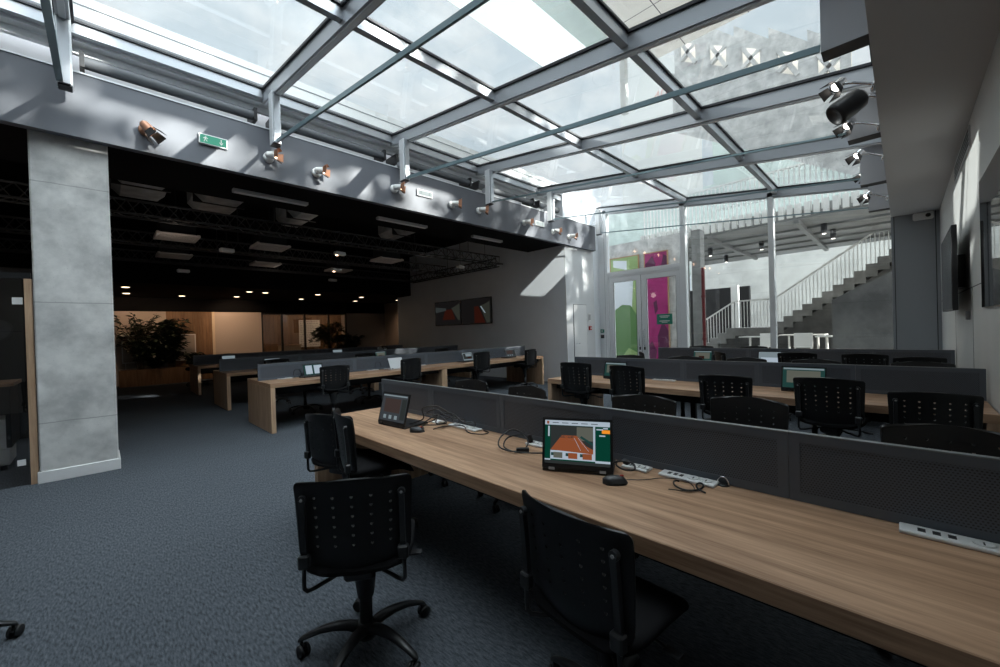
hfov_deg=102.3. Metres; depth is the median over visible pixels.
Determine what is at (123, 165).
ceiling beam
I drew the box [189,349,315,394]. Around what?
desk
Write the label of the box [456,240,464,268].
ceiling projector
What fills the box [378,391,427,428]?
monitor
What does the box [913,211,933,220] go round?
security camera
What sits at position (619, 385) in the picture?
chair
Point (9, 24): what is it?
trim
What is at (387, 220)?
diffuser
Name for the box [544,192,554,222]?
trim
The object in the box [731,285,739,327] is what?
wall
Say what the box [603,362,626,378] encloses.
laptop
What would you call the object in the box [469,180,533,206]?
roller blind
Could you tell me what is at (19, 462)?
sticker
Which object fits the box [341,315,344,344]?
wall
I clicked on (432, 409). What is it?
power cord
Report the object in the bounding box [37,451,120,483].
baseboard
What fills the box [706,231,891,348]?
stairs
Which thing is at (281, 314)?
window
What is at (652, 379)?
strip
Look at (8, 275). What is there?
trim
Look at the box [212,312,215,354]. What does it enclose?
trim
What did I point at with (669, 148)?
wall
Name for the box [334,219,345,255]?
ceiling projector
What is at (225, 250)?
ceiling projector
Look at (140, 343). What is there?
potted plant
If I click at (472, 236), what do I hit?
lamp
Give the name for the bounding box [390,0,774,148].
ceiling beam
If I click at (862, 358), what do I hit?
chair
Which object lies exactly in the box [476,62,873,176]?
ceiling beam
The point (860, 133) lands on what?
trim
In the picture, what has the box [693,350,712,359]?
laptop
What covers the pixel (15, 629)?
chair
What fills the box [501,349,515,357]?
laptop
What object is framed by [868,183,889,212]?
trim
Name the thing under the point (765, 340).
chair
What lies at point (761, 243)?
lamp
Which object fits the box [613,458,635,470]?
power cord
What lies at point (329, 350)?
desk
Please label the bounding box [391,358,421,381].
chair
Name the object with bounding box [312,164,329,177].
spotlight
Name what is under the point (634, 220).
wall
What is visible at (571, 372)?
chair
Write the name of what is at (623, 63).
trim
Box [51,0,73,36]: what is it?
trim
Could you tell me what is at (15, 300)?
sticker
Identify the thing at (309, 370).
laptop
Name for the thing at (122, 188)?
air duct
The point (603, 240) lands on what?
column
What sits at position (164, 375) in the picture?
wooden planter
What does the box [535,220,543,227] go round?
exit sign
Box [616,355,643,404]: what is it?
chair
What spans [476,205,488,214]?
spotlight
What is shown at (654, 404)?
chair
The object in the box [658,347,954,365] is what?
desk
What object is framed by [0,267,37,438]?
wall
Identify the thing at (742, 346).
chair
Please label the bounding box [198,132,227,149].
exit sign
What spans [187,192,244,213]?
air conditioner
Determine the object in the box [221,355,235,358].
laptop
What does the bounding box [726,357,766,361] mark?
chair
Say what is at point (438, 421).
strip
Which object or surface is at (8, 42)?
wall
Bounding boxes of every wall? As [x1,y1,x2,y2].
[0,32,546,211]
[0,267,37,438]
[113,296,384,386]
[166,312,212,378]
[263,315,341,351]
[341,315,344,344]
[384,302,398,345]
[397,191,600,380]
[608,184,862,275]
[619,55,702,203]
[690,286,750,345]
[691,229,706,345]
[691,240,890,326]
[712,142,854,210]
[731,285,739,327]
[832,271,893,348]
[891,210,942,349]
[940,31,999,413]
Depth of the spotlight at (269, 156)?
5.45 m
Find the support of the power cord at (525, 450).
on the desk at (805, 526)
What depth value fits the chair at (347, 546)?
1.63 m
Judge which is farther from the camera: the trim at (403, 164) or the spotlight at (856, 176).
the trim at (403, 164)
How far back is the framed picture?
13.25 m
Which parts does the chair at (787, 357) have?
backrest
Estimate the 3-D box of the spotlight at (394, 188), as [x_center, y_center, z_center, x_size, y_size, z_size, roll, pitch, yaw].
[-1.729,-2.473,6.852,0.278,0.178,0.178,-2,0,8]
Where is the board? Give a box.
[299,320,319,346]
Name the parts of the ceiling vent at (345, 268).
frame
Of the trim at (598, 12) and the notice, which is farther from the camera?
the notice
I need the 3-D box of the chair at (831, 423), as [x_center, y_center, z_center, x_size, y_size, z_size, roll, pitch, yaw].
[2.834,0.835,3.450,0.586,0.962,0.586,-2,1,-42]
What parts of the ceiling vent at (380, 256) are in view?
frame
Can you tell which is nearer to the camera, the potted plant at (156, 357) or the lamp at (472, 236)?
the lamp at (472, 236)
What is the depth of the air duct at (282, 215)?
7.69 m
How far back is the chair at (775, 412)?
2.71 m
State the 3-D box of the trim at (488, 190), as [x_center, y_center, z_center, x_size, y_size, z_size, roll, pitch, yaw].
[-0.260,-2.979,8.263,0.110,0.702,0.290,-2,1,-45]
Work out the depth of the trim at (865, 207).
8.70 m
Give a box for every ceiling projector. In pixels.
[177,217,189,272]
[219,217,234,252]
[328,242,336,281]
[331,219,341,271]
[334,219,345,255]
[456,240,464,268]
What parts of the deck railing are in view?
rail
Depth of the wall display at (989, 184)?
2.92 m
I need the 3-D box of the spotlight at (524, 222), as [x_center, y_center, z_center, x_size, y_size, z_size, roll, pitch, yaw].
[0.641,-2.544,9.219,0.278,0.178,0.178,-2,0,8]
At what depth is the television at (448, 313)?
13.98 m
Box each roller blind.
[79,50,257,123]
[265,119,385,161]
[386,154,471,187]
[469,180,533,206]
[531,200,559,212]
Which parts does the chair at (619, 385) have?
backrest, seat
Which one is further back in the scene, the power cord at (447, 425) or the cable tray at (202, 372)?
the cable tray at (202, 372)
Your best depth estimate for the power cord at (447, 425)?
2.77 m
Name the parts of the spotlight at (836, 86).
barn door, bulb, barn door, barn door, arm, mount plate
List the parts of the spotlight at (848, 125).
barn door, barn door, barn door, arm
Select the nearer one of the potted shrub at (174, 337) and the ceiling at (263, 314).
the potted shrub at (174, 337)
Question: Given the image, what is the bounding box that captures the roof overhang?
[569,0,757,64]
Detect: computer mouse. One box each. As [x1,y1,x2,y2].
[410,426,424,432]
[602,475,627,485]
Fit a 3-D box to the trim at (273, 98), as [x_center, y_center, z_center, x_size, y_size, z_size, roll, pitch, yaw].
[-3.068,-2.876,5.459,0.110,0.702,0.290,-2,1,-45]
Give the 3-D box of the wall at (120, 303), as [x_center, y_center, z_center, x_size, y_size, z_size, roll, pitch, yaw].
[-9.830,0.159,15.513,16.000,2.900,0.150,-2,1,-45]
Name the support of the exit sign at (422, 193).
attached to the wall header
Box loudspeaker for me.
[826,89,875,124]
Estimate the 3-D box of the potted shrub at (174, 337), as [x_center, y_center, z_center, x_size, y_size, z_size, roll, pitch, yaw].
[-11.031,0.312,13.534,1.248,1.635,0.565,-2,1,-45]
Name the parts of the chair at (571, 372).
backrest, seat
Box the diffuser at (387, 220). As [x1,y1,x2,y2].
[378,219,424,228]
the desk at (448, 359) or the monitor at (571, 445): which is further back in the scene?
the desk at (448, 359)
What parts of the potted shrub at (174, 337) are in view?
stem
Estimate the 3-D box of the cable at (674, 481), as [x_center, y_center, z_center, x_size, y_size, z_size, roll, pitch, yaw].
[0.797,0.644,1.699,0.126,0.016,0.095,-2,0,25]
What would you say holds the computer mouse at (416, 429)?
on the desk at (805, 526)
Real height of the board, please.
1.350 m
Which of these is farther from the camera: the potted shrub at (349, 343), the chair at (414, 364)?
the potted shrub at (349, 343)
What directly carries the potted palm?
on the trough
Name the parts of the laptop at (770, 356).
lid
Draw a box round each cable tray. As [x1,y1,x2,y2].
[201,370,212,373]
[230,377,257,382]
[447,364,513,373]
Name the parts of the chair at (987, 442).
backrest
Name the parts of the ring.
plate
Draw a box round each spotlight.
[138,120,166,144]
[263,148,283,163]
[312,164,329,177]
[390,181,405,193]
[449,198,461,208]
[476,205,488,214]
[522,218,533,225]
[551,227,561,234]
[567,232,577,239]
[818,77,874,102]
[832,118,879,138]
[844,149,883,165]
[852,173,859,183]
[857,191,888,203]
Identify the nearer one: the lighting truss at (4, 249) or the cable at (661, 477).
the cable at (661, 477)
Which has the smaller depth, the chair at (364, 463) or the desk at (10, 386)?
the chair at (364, 463)
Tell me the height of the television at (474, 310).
0.840 m
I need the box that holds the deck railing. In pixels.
[640,163,868,239]
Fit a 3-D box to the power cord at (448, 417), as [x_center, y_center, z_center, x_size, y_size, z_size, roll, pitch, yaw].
[-0.450,0.648,2.924,0.228,0.059,0.134,-2,1,-45]
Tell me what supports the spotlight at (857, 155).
attached to the ceiling at (931, 58)
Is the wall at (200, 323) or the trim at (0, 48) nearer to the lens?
the trim at (0, 48)
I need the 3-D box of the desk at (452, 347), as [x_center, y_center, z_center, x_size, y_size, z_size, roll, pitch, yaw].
[-2.486,0.917,11.839,3.200,1.004,1.300,-2,1,-45]
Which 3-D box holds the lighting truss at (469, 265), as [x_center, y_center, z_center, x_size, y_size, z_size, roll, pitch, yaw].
[-1.757,-2.466,13.419,0.295,1.097,4.614,-2,1,-45]
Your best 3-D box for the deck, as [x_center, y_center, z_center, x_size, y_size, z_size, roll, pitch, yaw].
[11.446,-3.283,11.847,7.300,0.420,12.500,-2,1,-45]
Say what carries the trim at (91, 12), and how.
attached to the wall
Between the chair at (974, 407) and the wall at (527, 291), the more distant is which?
the wall at (527, 291)
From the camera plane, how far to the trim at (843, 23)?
2.99 m
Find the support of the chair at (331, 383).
on the floor
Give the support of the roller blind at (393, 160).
attached to the wall at (8, 42)
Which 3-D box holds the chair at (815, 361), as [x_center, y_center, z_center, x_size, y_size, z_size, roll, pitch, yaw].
[3.577,0.797,4.560,0.586,0.979,0.586,-2,1,-45]
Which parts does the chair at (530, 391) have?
backrest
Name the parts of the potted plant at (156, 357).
stem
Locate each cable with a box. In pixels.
[626,477,694,491]
[673,480,705,493]
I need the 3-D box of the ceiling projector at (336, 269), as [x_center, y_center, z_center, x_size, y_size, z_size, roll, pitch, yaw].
[-4.194,-2.241,10.276,0.120,1.359,0.240,-1,0,34]
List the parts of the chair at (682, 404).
backrest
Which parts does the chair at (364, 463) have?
backrest, seat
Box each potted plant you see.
[114,313,166,368]
[138,343,188,367]
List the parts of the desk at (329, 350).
screen panel, screen panel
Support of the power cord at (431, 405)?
on the desk at (805, 526)
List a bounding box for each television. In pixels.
[435,300,461,325]
[461,296,491,324]
[941,224,965,311]
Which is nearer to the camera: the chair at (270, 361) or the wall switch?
the wall switch
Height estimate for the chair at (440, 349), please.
0.974 m
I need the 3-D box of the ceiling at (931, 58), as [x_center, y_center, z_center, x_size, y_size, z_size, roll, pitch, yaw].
[2.346,-2.215,2.143,14.460,0.500,0.610,-2,1,-45]
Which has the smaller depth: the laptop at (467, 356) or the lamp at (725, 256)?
the laptop at (467, 356)
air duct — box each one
[111,179,170,200]
[276,208,317,227]
[378,226,415,239]
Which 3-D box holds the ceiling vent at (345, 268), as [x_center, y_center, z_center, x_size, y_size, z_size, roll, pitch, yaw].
[-4.727,-2.365,11.725,0.600,1.100,0.600,-2,1,-45]
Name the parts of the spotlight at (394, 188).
mount plate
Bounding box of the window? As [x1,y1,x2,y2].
[261,313,346,351]
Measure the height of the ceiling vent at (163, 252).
1.100 m
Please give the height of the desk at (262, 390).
1.004 m
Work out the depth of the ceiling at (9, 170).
10.14 m
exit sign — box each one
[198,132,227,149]
[416,189,432,198]
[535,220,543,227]
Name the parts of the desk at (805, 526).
panel, screen panel, socket strip, screen panel, socket strip, screen panel, socket strip, under frame, socket strip, screen panel, screen panel, socket strip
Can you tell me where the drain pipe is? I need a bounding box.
[701,267,706,345]
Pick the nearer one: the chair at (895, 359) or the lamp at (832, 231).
the chair at (895, 359)
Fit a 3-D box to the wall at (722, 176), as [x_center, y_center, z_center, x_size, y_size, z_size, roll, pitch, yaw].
[12.740,-6.119,9.881,0.300,3.000,13.800,-2,1,-45]
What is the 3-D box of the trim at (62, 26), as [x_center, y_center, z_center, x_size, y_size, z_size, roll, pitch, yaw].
[-4.433,-2.826,4.095,0.110,0.702,0.290,-2,1,-45]
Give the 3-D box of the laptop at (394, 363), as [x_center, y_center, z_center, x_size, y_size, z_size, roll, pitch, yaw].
[-2.087,0.586,7.922,0.227,0.217,0.330,-1,1,37]
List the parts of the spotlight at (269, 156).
mount plate, barn door, barn door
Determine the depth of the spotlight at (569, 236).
10.40 m
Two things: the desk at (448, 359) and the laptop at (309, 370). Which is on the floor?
the desk at (448, 359)
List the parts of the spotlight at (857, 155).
barn door, arm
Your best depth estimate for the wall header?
5.16 m
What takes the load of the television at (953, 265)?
attached to the wall at (960, 205)
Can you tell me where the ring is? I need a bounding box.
[717,476,729,486]
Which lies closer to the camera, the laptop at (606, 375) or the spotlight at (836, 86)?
the spotlight at (836, 86)
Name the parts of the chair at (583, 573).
leg, backrest, seat, leg, lever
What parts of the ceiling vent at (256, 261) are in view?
frame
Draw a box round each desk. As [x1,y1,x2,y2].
[0,379,21,447]
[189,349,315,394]
[213,351,375,410]
[247,353,444,433]
[315,379,999,666]
[316,345,402,352]
[364,345,471,389]
[426,346,543,386]
[548,356,999,453]
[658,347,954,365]
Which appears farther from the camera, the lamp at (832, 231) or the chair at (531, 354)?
the lamp at (832, 231)
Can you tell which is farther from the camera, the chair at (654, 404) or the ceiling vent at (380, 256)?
the ceiling vent at (380, 256)
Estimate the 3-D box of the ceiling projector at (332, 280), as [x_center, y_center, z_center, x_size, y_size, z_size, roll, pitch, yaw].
[-5.218,-2.263,12.504,0.120,1.288,0.240,-1,0,34]
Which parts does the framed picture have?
frame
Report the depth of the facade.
10.98 m
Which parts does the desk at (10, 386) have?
panel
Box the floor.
[0,375,922,666]
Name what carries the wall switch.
attached to the wall at (960, 205)
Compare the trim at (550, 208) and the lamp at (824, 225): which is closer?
the trim at (550, 208)
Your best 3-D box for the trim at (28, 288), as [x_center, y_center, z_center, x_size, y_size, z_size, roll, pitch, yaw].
[-4.809,0.492,4.133,0.054,2.100,0.060,-2,1,-45]
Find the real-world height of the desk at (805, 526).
1.004 m
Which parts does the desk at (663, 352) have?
screen panel, screen panel, screen panel, screen panel, screen panel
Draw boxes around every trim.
[0,0,561,200]
[0,11,557,204]
[0,48,594,226]
[0,272,30,278]
[23,279,38,484]
[24,0,558,186]
[40,0,62,80]
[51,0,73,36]
[54,13,72,92]
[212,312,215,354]
[261,0,385,105]
[268,91,281,147]
[277,0,489,141]
[295,0,686,203]
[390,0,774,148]
[397,138,409,182]
[448,0,585,66]
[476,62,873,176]
[482,169,493,205]
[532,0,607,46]
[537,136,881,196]
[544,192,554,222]
[554,178,859,219]
[570,0,777,193]
[592,209,602,235]
[596,178,867,214]
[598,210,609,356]
[602,207,868,232]
[619,58,628,115]
[679,203,689,347]
[767,193,777,347]
[820,0,869,61]
[847,87,880,144]
[860,145,886,187]
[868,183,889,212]
[955,283,980,358]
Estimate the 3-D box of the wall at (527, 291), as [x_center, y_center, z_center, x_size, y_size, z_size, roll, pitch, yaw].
[-0.572,-1.255,14.188,1.900,5.200,8.346,-2,1,-45]
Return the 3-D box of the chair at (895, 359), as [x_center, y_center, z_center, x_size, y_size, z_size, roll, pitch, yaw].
[5.271,0.756,5.096,0.586,0.954,0.586,-1,1,41]
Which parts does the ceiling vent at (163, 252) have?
frame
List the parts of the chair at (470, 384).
backrest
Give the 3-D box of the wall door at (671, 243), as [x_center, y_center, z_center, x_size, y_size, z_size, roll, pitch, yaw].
[4.055,-0.887,13.602,0.200,4.200,4.500,-2,1,-45]
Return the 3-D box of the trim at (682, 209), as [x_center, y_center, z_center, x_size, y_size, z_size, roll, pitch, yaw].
[4.649,-1.027,10.115,0.160,4.495,0.120,-2,1,-45]
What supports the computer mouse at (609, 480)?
on the desk at (805, 526)
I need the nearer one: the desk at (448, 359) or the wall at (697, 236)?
the desk at (448, 359)
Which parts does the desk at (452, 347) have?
screen panel, screen panel, panel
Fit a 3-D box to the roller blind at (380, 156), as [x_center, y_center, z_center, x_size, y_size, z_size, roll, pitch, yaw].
[-2.759,-3.102,6.549,1.790,0.170,0.370,-2,1,-45]
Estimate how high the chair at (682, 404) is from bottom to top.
0.979 m
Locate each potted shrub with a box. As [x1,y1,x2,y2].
[148,318,192,366]
[333,333,364,347]
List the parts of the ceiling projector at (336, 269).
clamp rod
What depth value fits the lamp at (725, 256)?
16.18 m
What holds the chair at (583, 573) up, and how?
on the floor
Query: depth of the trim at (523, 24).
8.80 m
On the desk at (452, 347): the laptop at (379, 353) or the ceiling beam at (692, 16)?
the laptop at (379, 353)
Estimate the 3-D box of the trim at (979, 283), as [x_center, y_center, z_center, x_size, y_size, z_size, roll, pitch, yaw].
[2.640,0.478,1.947,14.460,1.720,0.002,-2,1,-45]
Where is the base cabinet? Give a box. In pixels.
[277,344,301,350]
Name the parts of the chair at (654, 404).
backrest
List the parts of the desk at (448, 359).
panel, screen panel, under frame, screen panel, panel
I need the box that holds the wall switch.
[965,311,969,319]
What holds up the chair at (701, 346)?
on the floor
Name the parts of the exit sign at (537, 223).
panel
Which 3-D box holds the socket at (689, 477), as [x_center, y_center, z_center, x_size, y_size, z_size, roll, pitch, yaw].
[0.855,0.637,1.780,0.048,0.004,0.048,-2,1,-45]
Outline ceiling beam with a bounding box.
[0,123,560,251]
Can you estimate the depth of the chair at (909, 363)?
4.13 m
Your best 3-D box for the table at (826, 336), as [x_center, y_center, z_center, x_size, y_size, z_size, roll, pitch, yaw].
[9.207,0.434,11.182,0.800,0.750,0.620,-2,1,-45]
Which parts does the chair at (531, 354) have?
seat, backrest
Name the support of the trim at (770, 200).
on the floor
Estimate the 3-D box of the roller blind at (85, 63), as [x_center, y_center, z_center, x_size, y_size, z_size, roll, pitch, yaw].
[-4.145,-3.051,5.165,1.730,0.170,0.370,-2,1,-45]
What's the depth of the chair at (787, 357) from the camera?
5.79 m
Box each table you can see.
[739,336,768,347]
[778,334,827,348]
[815,335,832,348]
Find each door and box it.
[564,245,595,361]
[573,304,587,356]
[608,267,682,358]
[609,232,690,346]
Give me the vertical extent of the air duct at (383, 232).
0.702 m
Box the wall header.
[0,50,595,251]
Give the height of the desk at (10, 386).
0.740 m
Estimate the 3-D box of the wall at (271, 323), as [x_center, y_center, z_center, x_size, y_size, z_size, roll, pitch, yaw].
[-10.217,0.340,19.800,4.900,2.500,0.130,-2,1,-45]
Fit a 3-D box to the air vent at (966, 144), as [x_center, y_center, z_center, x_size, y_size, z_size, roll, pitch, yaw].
[4.987,-1.899,4.350,1.500,0.200,0.014,-2,1,-45]
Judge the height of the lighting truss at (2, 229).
1.097 m
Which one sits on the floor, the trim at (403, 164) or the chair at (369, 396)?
the chair at (369, 396)
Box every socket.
[640,465,649,469]
[687,475,698,479]
[700,478,711,482]
[972,539,996,548]
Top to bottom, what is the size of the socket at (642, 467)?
0.004 m
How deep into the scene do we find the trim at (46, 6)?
3.27 m
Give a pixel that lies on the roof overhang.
(632, 13)
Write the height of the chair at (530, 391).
0.924 m
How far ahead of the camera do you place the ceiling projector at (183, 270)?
9.74 m
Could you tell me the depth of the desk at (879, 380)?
4.09 m
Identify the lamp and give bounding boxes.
[232,188,307,205]
[376,216,427,228]
[471,235,502,242]
[708,248,712,255]
[724,255,727,262]
[759,241,763,249]
[820,223,826,233]
[830,229,836,238]
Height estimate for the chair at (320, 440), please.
0.862 m
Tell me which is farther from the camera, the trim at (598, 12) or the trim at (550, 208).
the trim at (550, 208)
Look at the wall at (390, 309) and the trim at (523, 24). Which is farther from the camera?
the wall at (390, 309)
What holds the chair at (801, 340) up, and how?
on the platform
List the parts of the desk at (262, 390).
panel, screen panel, under frame, screen panel, panel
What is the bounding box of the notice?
[657,314,672,323]
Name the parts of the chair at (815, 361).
backrest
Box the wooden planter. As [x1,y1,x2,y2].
[118,366,189,387]
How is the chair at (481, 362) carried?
on the floor
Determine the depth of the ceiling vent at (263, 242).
8.31 m
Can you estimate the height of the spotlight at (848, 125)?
0.224 m
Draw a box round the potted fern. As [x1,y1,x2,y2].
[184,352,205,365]
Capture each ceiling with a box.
[0,159,465,256]
[0,206,410,303]
[263,314,307,314]
[865,0,999,216]
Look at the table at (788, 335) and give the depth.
13.03 m
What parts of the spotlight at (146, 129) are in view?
mount plate, barn door, barn door, barn door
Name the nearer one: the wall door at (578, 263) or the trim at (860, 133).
the trim at (860, 133)
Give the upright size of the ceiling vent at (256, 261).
1.100 m
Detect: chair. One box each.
[0,620,24,638]
[264,359,290,403]
[289,360,322,414]
[293,473,430,666]
[303,413,371,522]
[316,365,349,414]
[333,408,418,528]
[349,353,374,393]
[354,356,381,403]
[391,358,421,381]
[428,379,488,486]
[435,348,449,381]
[464,351,490,391]
[478,385,547,512]
[513,349,537,386]
[518,490,688,666]
[560,362,602,404]
[609,365,656,409]
[612,394,676,558]
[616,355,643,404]
[668,356,702,417]
[689,345,713,347]
[698,375,752,420]
[710,396,788,429]
[713,351,725,360]
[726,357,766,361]
[740,346,767,347]
[760,333,770,346]
[777,352,816,420]
[791,359,841,434]
[793,377,873,436]
[794,333,812,348]
[841,353,888,423]
[876,423,999,652]
[887,391,983,453]
[890,361,955,367]
[893,357,946,362]
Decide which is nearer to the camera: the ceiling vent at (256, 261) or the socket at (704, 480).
the socket at (704, 480)
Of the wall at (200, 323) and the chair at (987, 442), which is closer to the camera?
the chair at (987, 442)
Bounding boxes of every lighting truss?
[0,179,502,265]
[0,214,448,274]
[0,226,410,281]
[407,245,499,282]
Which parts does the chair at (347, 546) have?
leg, leg, backrest, seat, leg, leg, lever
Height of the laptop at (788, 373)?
0.248 m
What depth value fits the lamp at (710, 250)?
14.55 m
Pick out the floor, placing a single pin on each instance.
(185, 553)
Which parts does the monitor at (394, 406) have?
lid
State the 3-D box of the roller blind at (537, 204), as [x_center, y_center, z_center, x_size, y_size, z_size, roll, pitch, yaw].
[1.546,-3.259,10.848,1.960,0.170,0.370,-2,1,-45]
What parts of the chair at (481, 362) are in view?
seat, backrest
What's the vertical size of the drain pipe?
3.050 m
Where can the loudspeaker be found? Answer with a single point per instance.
(850, 104)
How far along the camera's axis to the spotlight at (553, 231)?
9.91 m
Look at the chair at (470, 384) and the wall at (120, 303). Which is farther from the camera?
the wall at (120, 303)
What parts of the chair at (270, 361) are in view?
backrest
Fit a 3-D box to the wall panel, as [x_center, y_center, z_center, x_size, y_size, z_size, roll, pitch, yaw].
[4.892,-0.669,12.525,0.050,3.750,0.760,-2,1,-45]
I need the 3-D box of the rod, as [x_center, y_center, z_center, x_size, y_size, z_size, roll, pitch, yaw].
[0.428,-2.386,4.906,5.453,0.615,0.024,-1,1,43]
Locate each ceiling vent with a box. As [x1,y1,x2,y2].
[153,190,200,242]
[155,208,192,259]
[249,206,290,251]
[249,224,281,267]
[324,233,352,272]
[370,240,403,263]
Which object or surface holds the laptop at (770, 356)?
on the desk at (663, 352)
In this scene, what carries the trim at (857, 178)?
attached to the wall header
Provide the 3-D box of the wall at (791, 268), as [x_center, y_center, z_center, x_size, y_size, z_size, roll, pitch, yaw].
[19.452,-1.869,17.472,0.300,5.200,21.200,-2,1,-45]
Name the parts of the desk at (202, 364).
panel, under frame, screen panel, screen panel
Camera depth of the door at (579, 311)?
10.97 m
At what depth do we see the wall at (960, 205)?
3.69 m
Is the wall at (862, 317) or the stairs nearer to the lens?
the wall at (862, 317)
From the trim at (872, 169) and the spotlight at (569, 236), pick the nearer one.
the trim at (872, 169)
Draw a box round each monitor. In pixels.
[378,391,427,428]
[542,417,615,475]
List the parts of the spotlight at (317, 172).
mount plate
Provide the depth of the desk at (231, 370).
8.67 m
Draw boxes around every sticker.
[12,297,22,303]
[17,459,25,465]
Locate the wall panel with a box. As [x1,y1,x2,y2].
[644,250,670,358]
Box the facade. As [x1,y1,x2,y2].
[672,26,859,175]
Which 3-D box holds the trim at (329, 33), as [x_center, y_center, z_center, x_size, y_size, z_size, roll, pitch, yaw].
[-1.121,-2.976,3.533,0.150,1.060,6.256,-2,1,-45]
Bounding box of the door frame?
[607,263,680,275]
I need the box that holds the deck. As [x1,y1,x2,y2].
[689,194,890,264]
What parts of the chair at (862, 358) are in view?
backrest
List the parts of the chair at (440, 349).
backrest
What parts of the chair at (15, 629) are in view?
leg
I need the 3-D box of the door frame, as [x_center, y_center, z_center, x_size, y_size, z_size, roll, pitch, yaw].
[3.858,-1.712,10.881,0.140,0.100,2.060,-2,1,-45]
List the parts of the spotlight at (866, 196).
barn door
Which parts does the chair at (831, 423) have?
seat, lever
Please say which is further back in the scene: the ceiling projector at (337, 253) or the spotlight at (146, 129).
the ceiling projector at (337, 253)
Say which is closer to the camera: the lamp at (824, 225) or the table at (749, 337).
the lamp at (824, 225)
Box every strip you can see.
[431,419,444,423]
[652,379,675,380]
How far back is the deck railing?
11.26 m
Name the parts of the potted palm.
stem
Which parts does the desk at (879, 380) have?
panel, screen panel, screen panel, leg, screen panel, under frame, screen panel, screen panel, panel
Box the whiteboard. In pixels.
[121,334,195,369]
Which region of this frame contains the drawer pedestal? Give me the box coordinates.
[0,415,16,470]
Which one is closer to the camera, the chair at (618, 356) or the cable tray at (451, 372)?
the chair at (618, 356)
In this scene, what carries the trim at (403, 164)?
attached to the wall header
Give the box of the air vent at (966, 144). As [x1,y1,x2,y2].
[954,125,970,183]
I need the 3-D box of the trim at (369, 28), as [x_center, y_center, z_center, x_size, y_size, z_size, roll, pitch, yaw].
[-0.469,-3.111,4.928,14.360,0.145,0.120,-2,1,-45]
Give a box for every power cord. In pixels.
[409,405,459,423]
[422,409,465,425]
[422,417,452,427]
[424,413,475,425]
[433,425,488,434]
[498,429,541,453]
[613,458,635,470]
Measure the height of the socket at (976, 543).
0.004 m
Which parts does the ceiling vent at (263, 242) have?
frame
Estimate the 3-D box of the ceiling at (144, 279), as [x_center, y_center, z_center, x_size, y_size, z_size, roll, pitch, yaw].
[-9.419,-2.043,14.030,14.600,1.500,5.900,-2,1,-45]
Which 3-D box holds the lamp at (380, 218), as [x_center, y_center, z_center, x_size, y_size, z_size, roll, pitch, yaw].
[-1.909,-2.179,7.920,1.100,0.053,0.100,-2,1,-45]
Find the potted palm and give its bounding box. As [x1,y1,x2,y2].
[308,322,349,347]
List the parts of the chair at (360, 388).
backrest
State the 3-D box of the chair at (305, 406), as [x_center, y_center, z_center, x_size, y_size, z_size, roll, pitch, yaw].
[-3.694,1.002,7.650,0.586,0.954,0.585,-2,1,-40]
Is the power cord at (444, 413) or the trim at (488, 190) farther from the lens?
the trim at (488, 190)
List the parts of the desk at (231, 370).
panel, under frame, screen panel, screen panel, panel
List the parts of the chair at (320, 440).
backrest, seat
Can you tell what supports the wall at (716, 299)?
on the terrace
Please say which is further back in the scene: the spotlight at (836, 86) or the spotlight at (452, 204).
the spotlight at (452, 204)
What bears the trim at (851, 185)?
attached to the wall
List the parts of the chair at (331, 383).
seat, backrest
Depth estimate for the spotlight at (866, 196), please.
6.68 m
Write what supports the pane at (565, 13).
attached to the trim at (523, 24)
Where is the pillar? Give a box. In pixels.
[27,129,118,471]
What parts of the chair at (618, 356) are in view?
backrest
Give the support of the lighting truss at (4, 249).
hanging from the ceiling at (9, 170)
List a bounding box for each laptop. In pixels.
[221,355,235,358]
[300,363,322,377]
[375,351,385,355]
[384,357,401,369]
[457,352,472,361]
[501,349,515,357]
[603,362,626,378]
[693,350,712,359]
[758,351,781,361]
[781,366,826,391]
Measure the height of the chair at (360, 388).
0.974 m
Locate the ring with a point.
(719, 477)
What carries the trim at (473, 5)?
attached to the trim
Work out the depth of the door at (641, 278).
10.88 m
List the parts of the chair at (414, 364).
seat, backrest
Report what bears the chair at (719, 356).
on the floor
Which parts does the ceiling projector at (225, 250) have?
clamp rod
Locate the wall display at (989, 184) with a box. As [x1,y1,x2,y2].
[979,146,999,306]
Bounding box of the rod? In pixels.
[407,45,820,178]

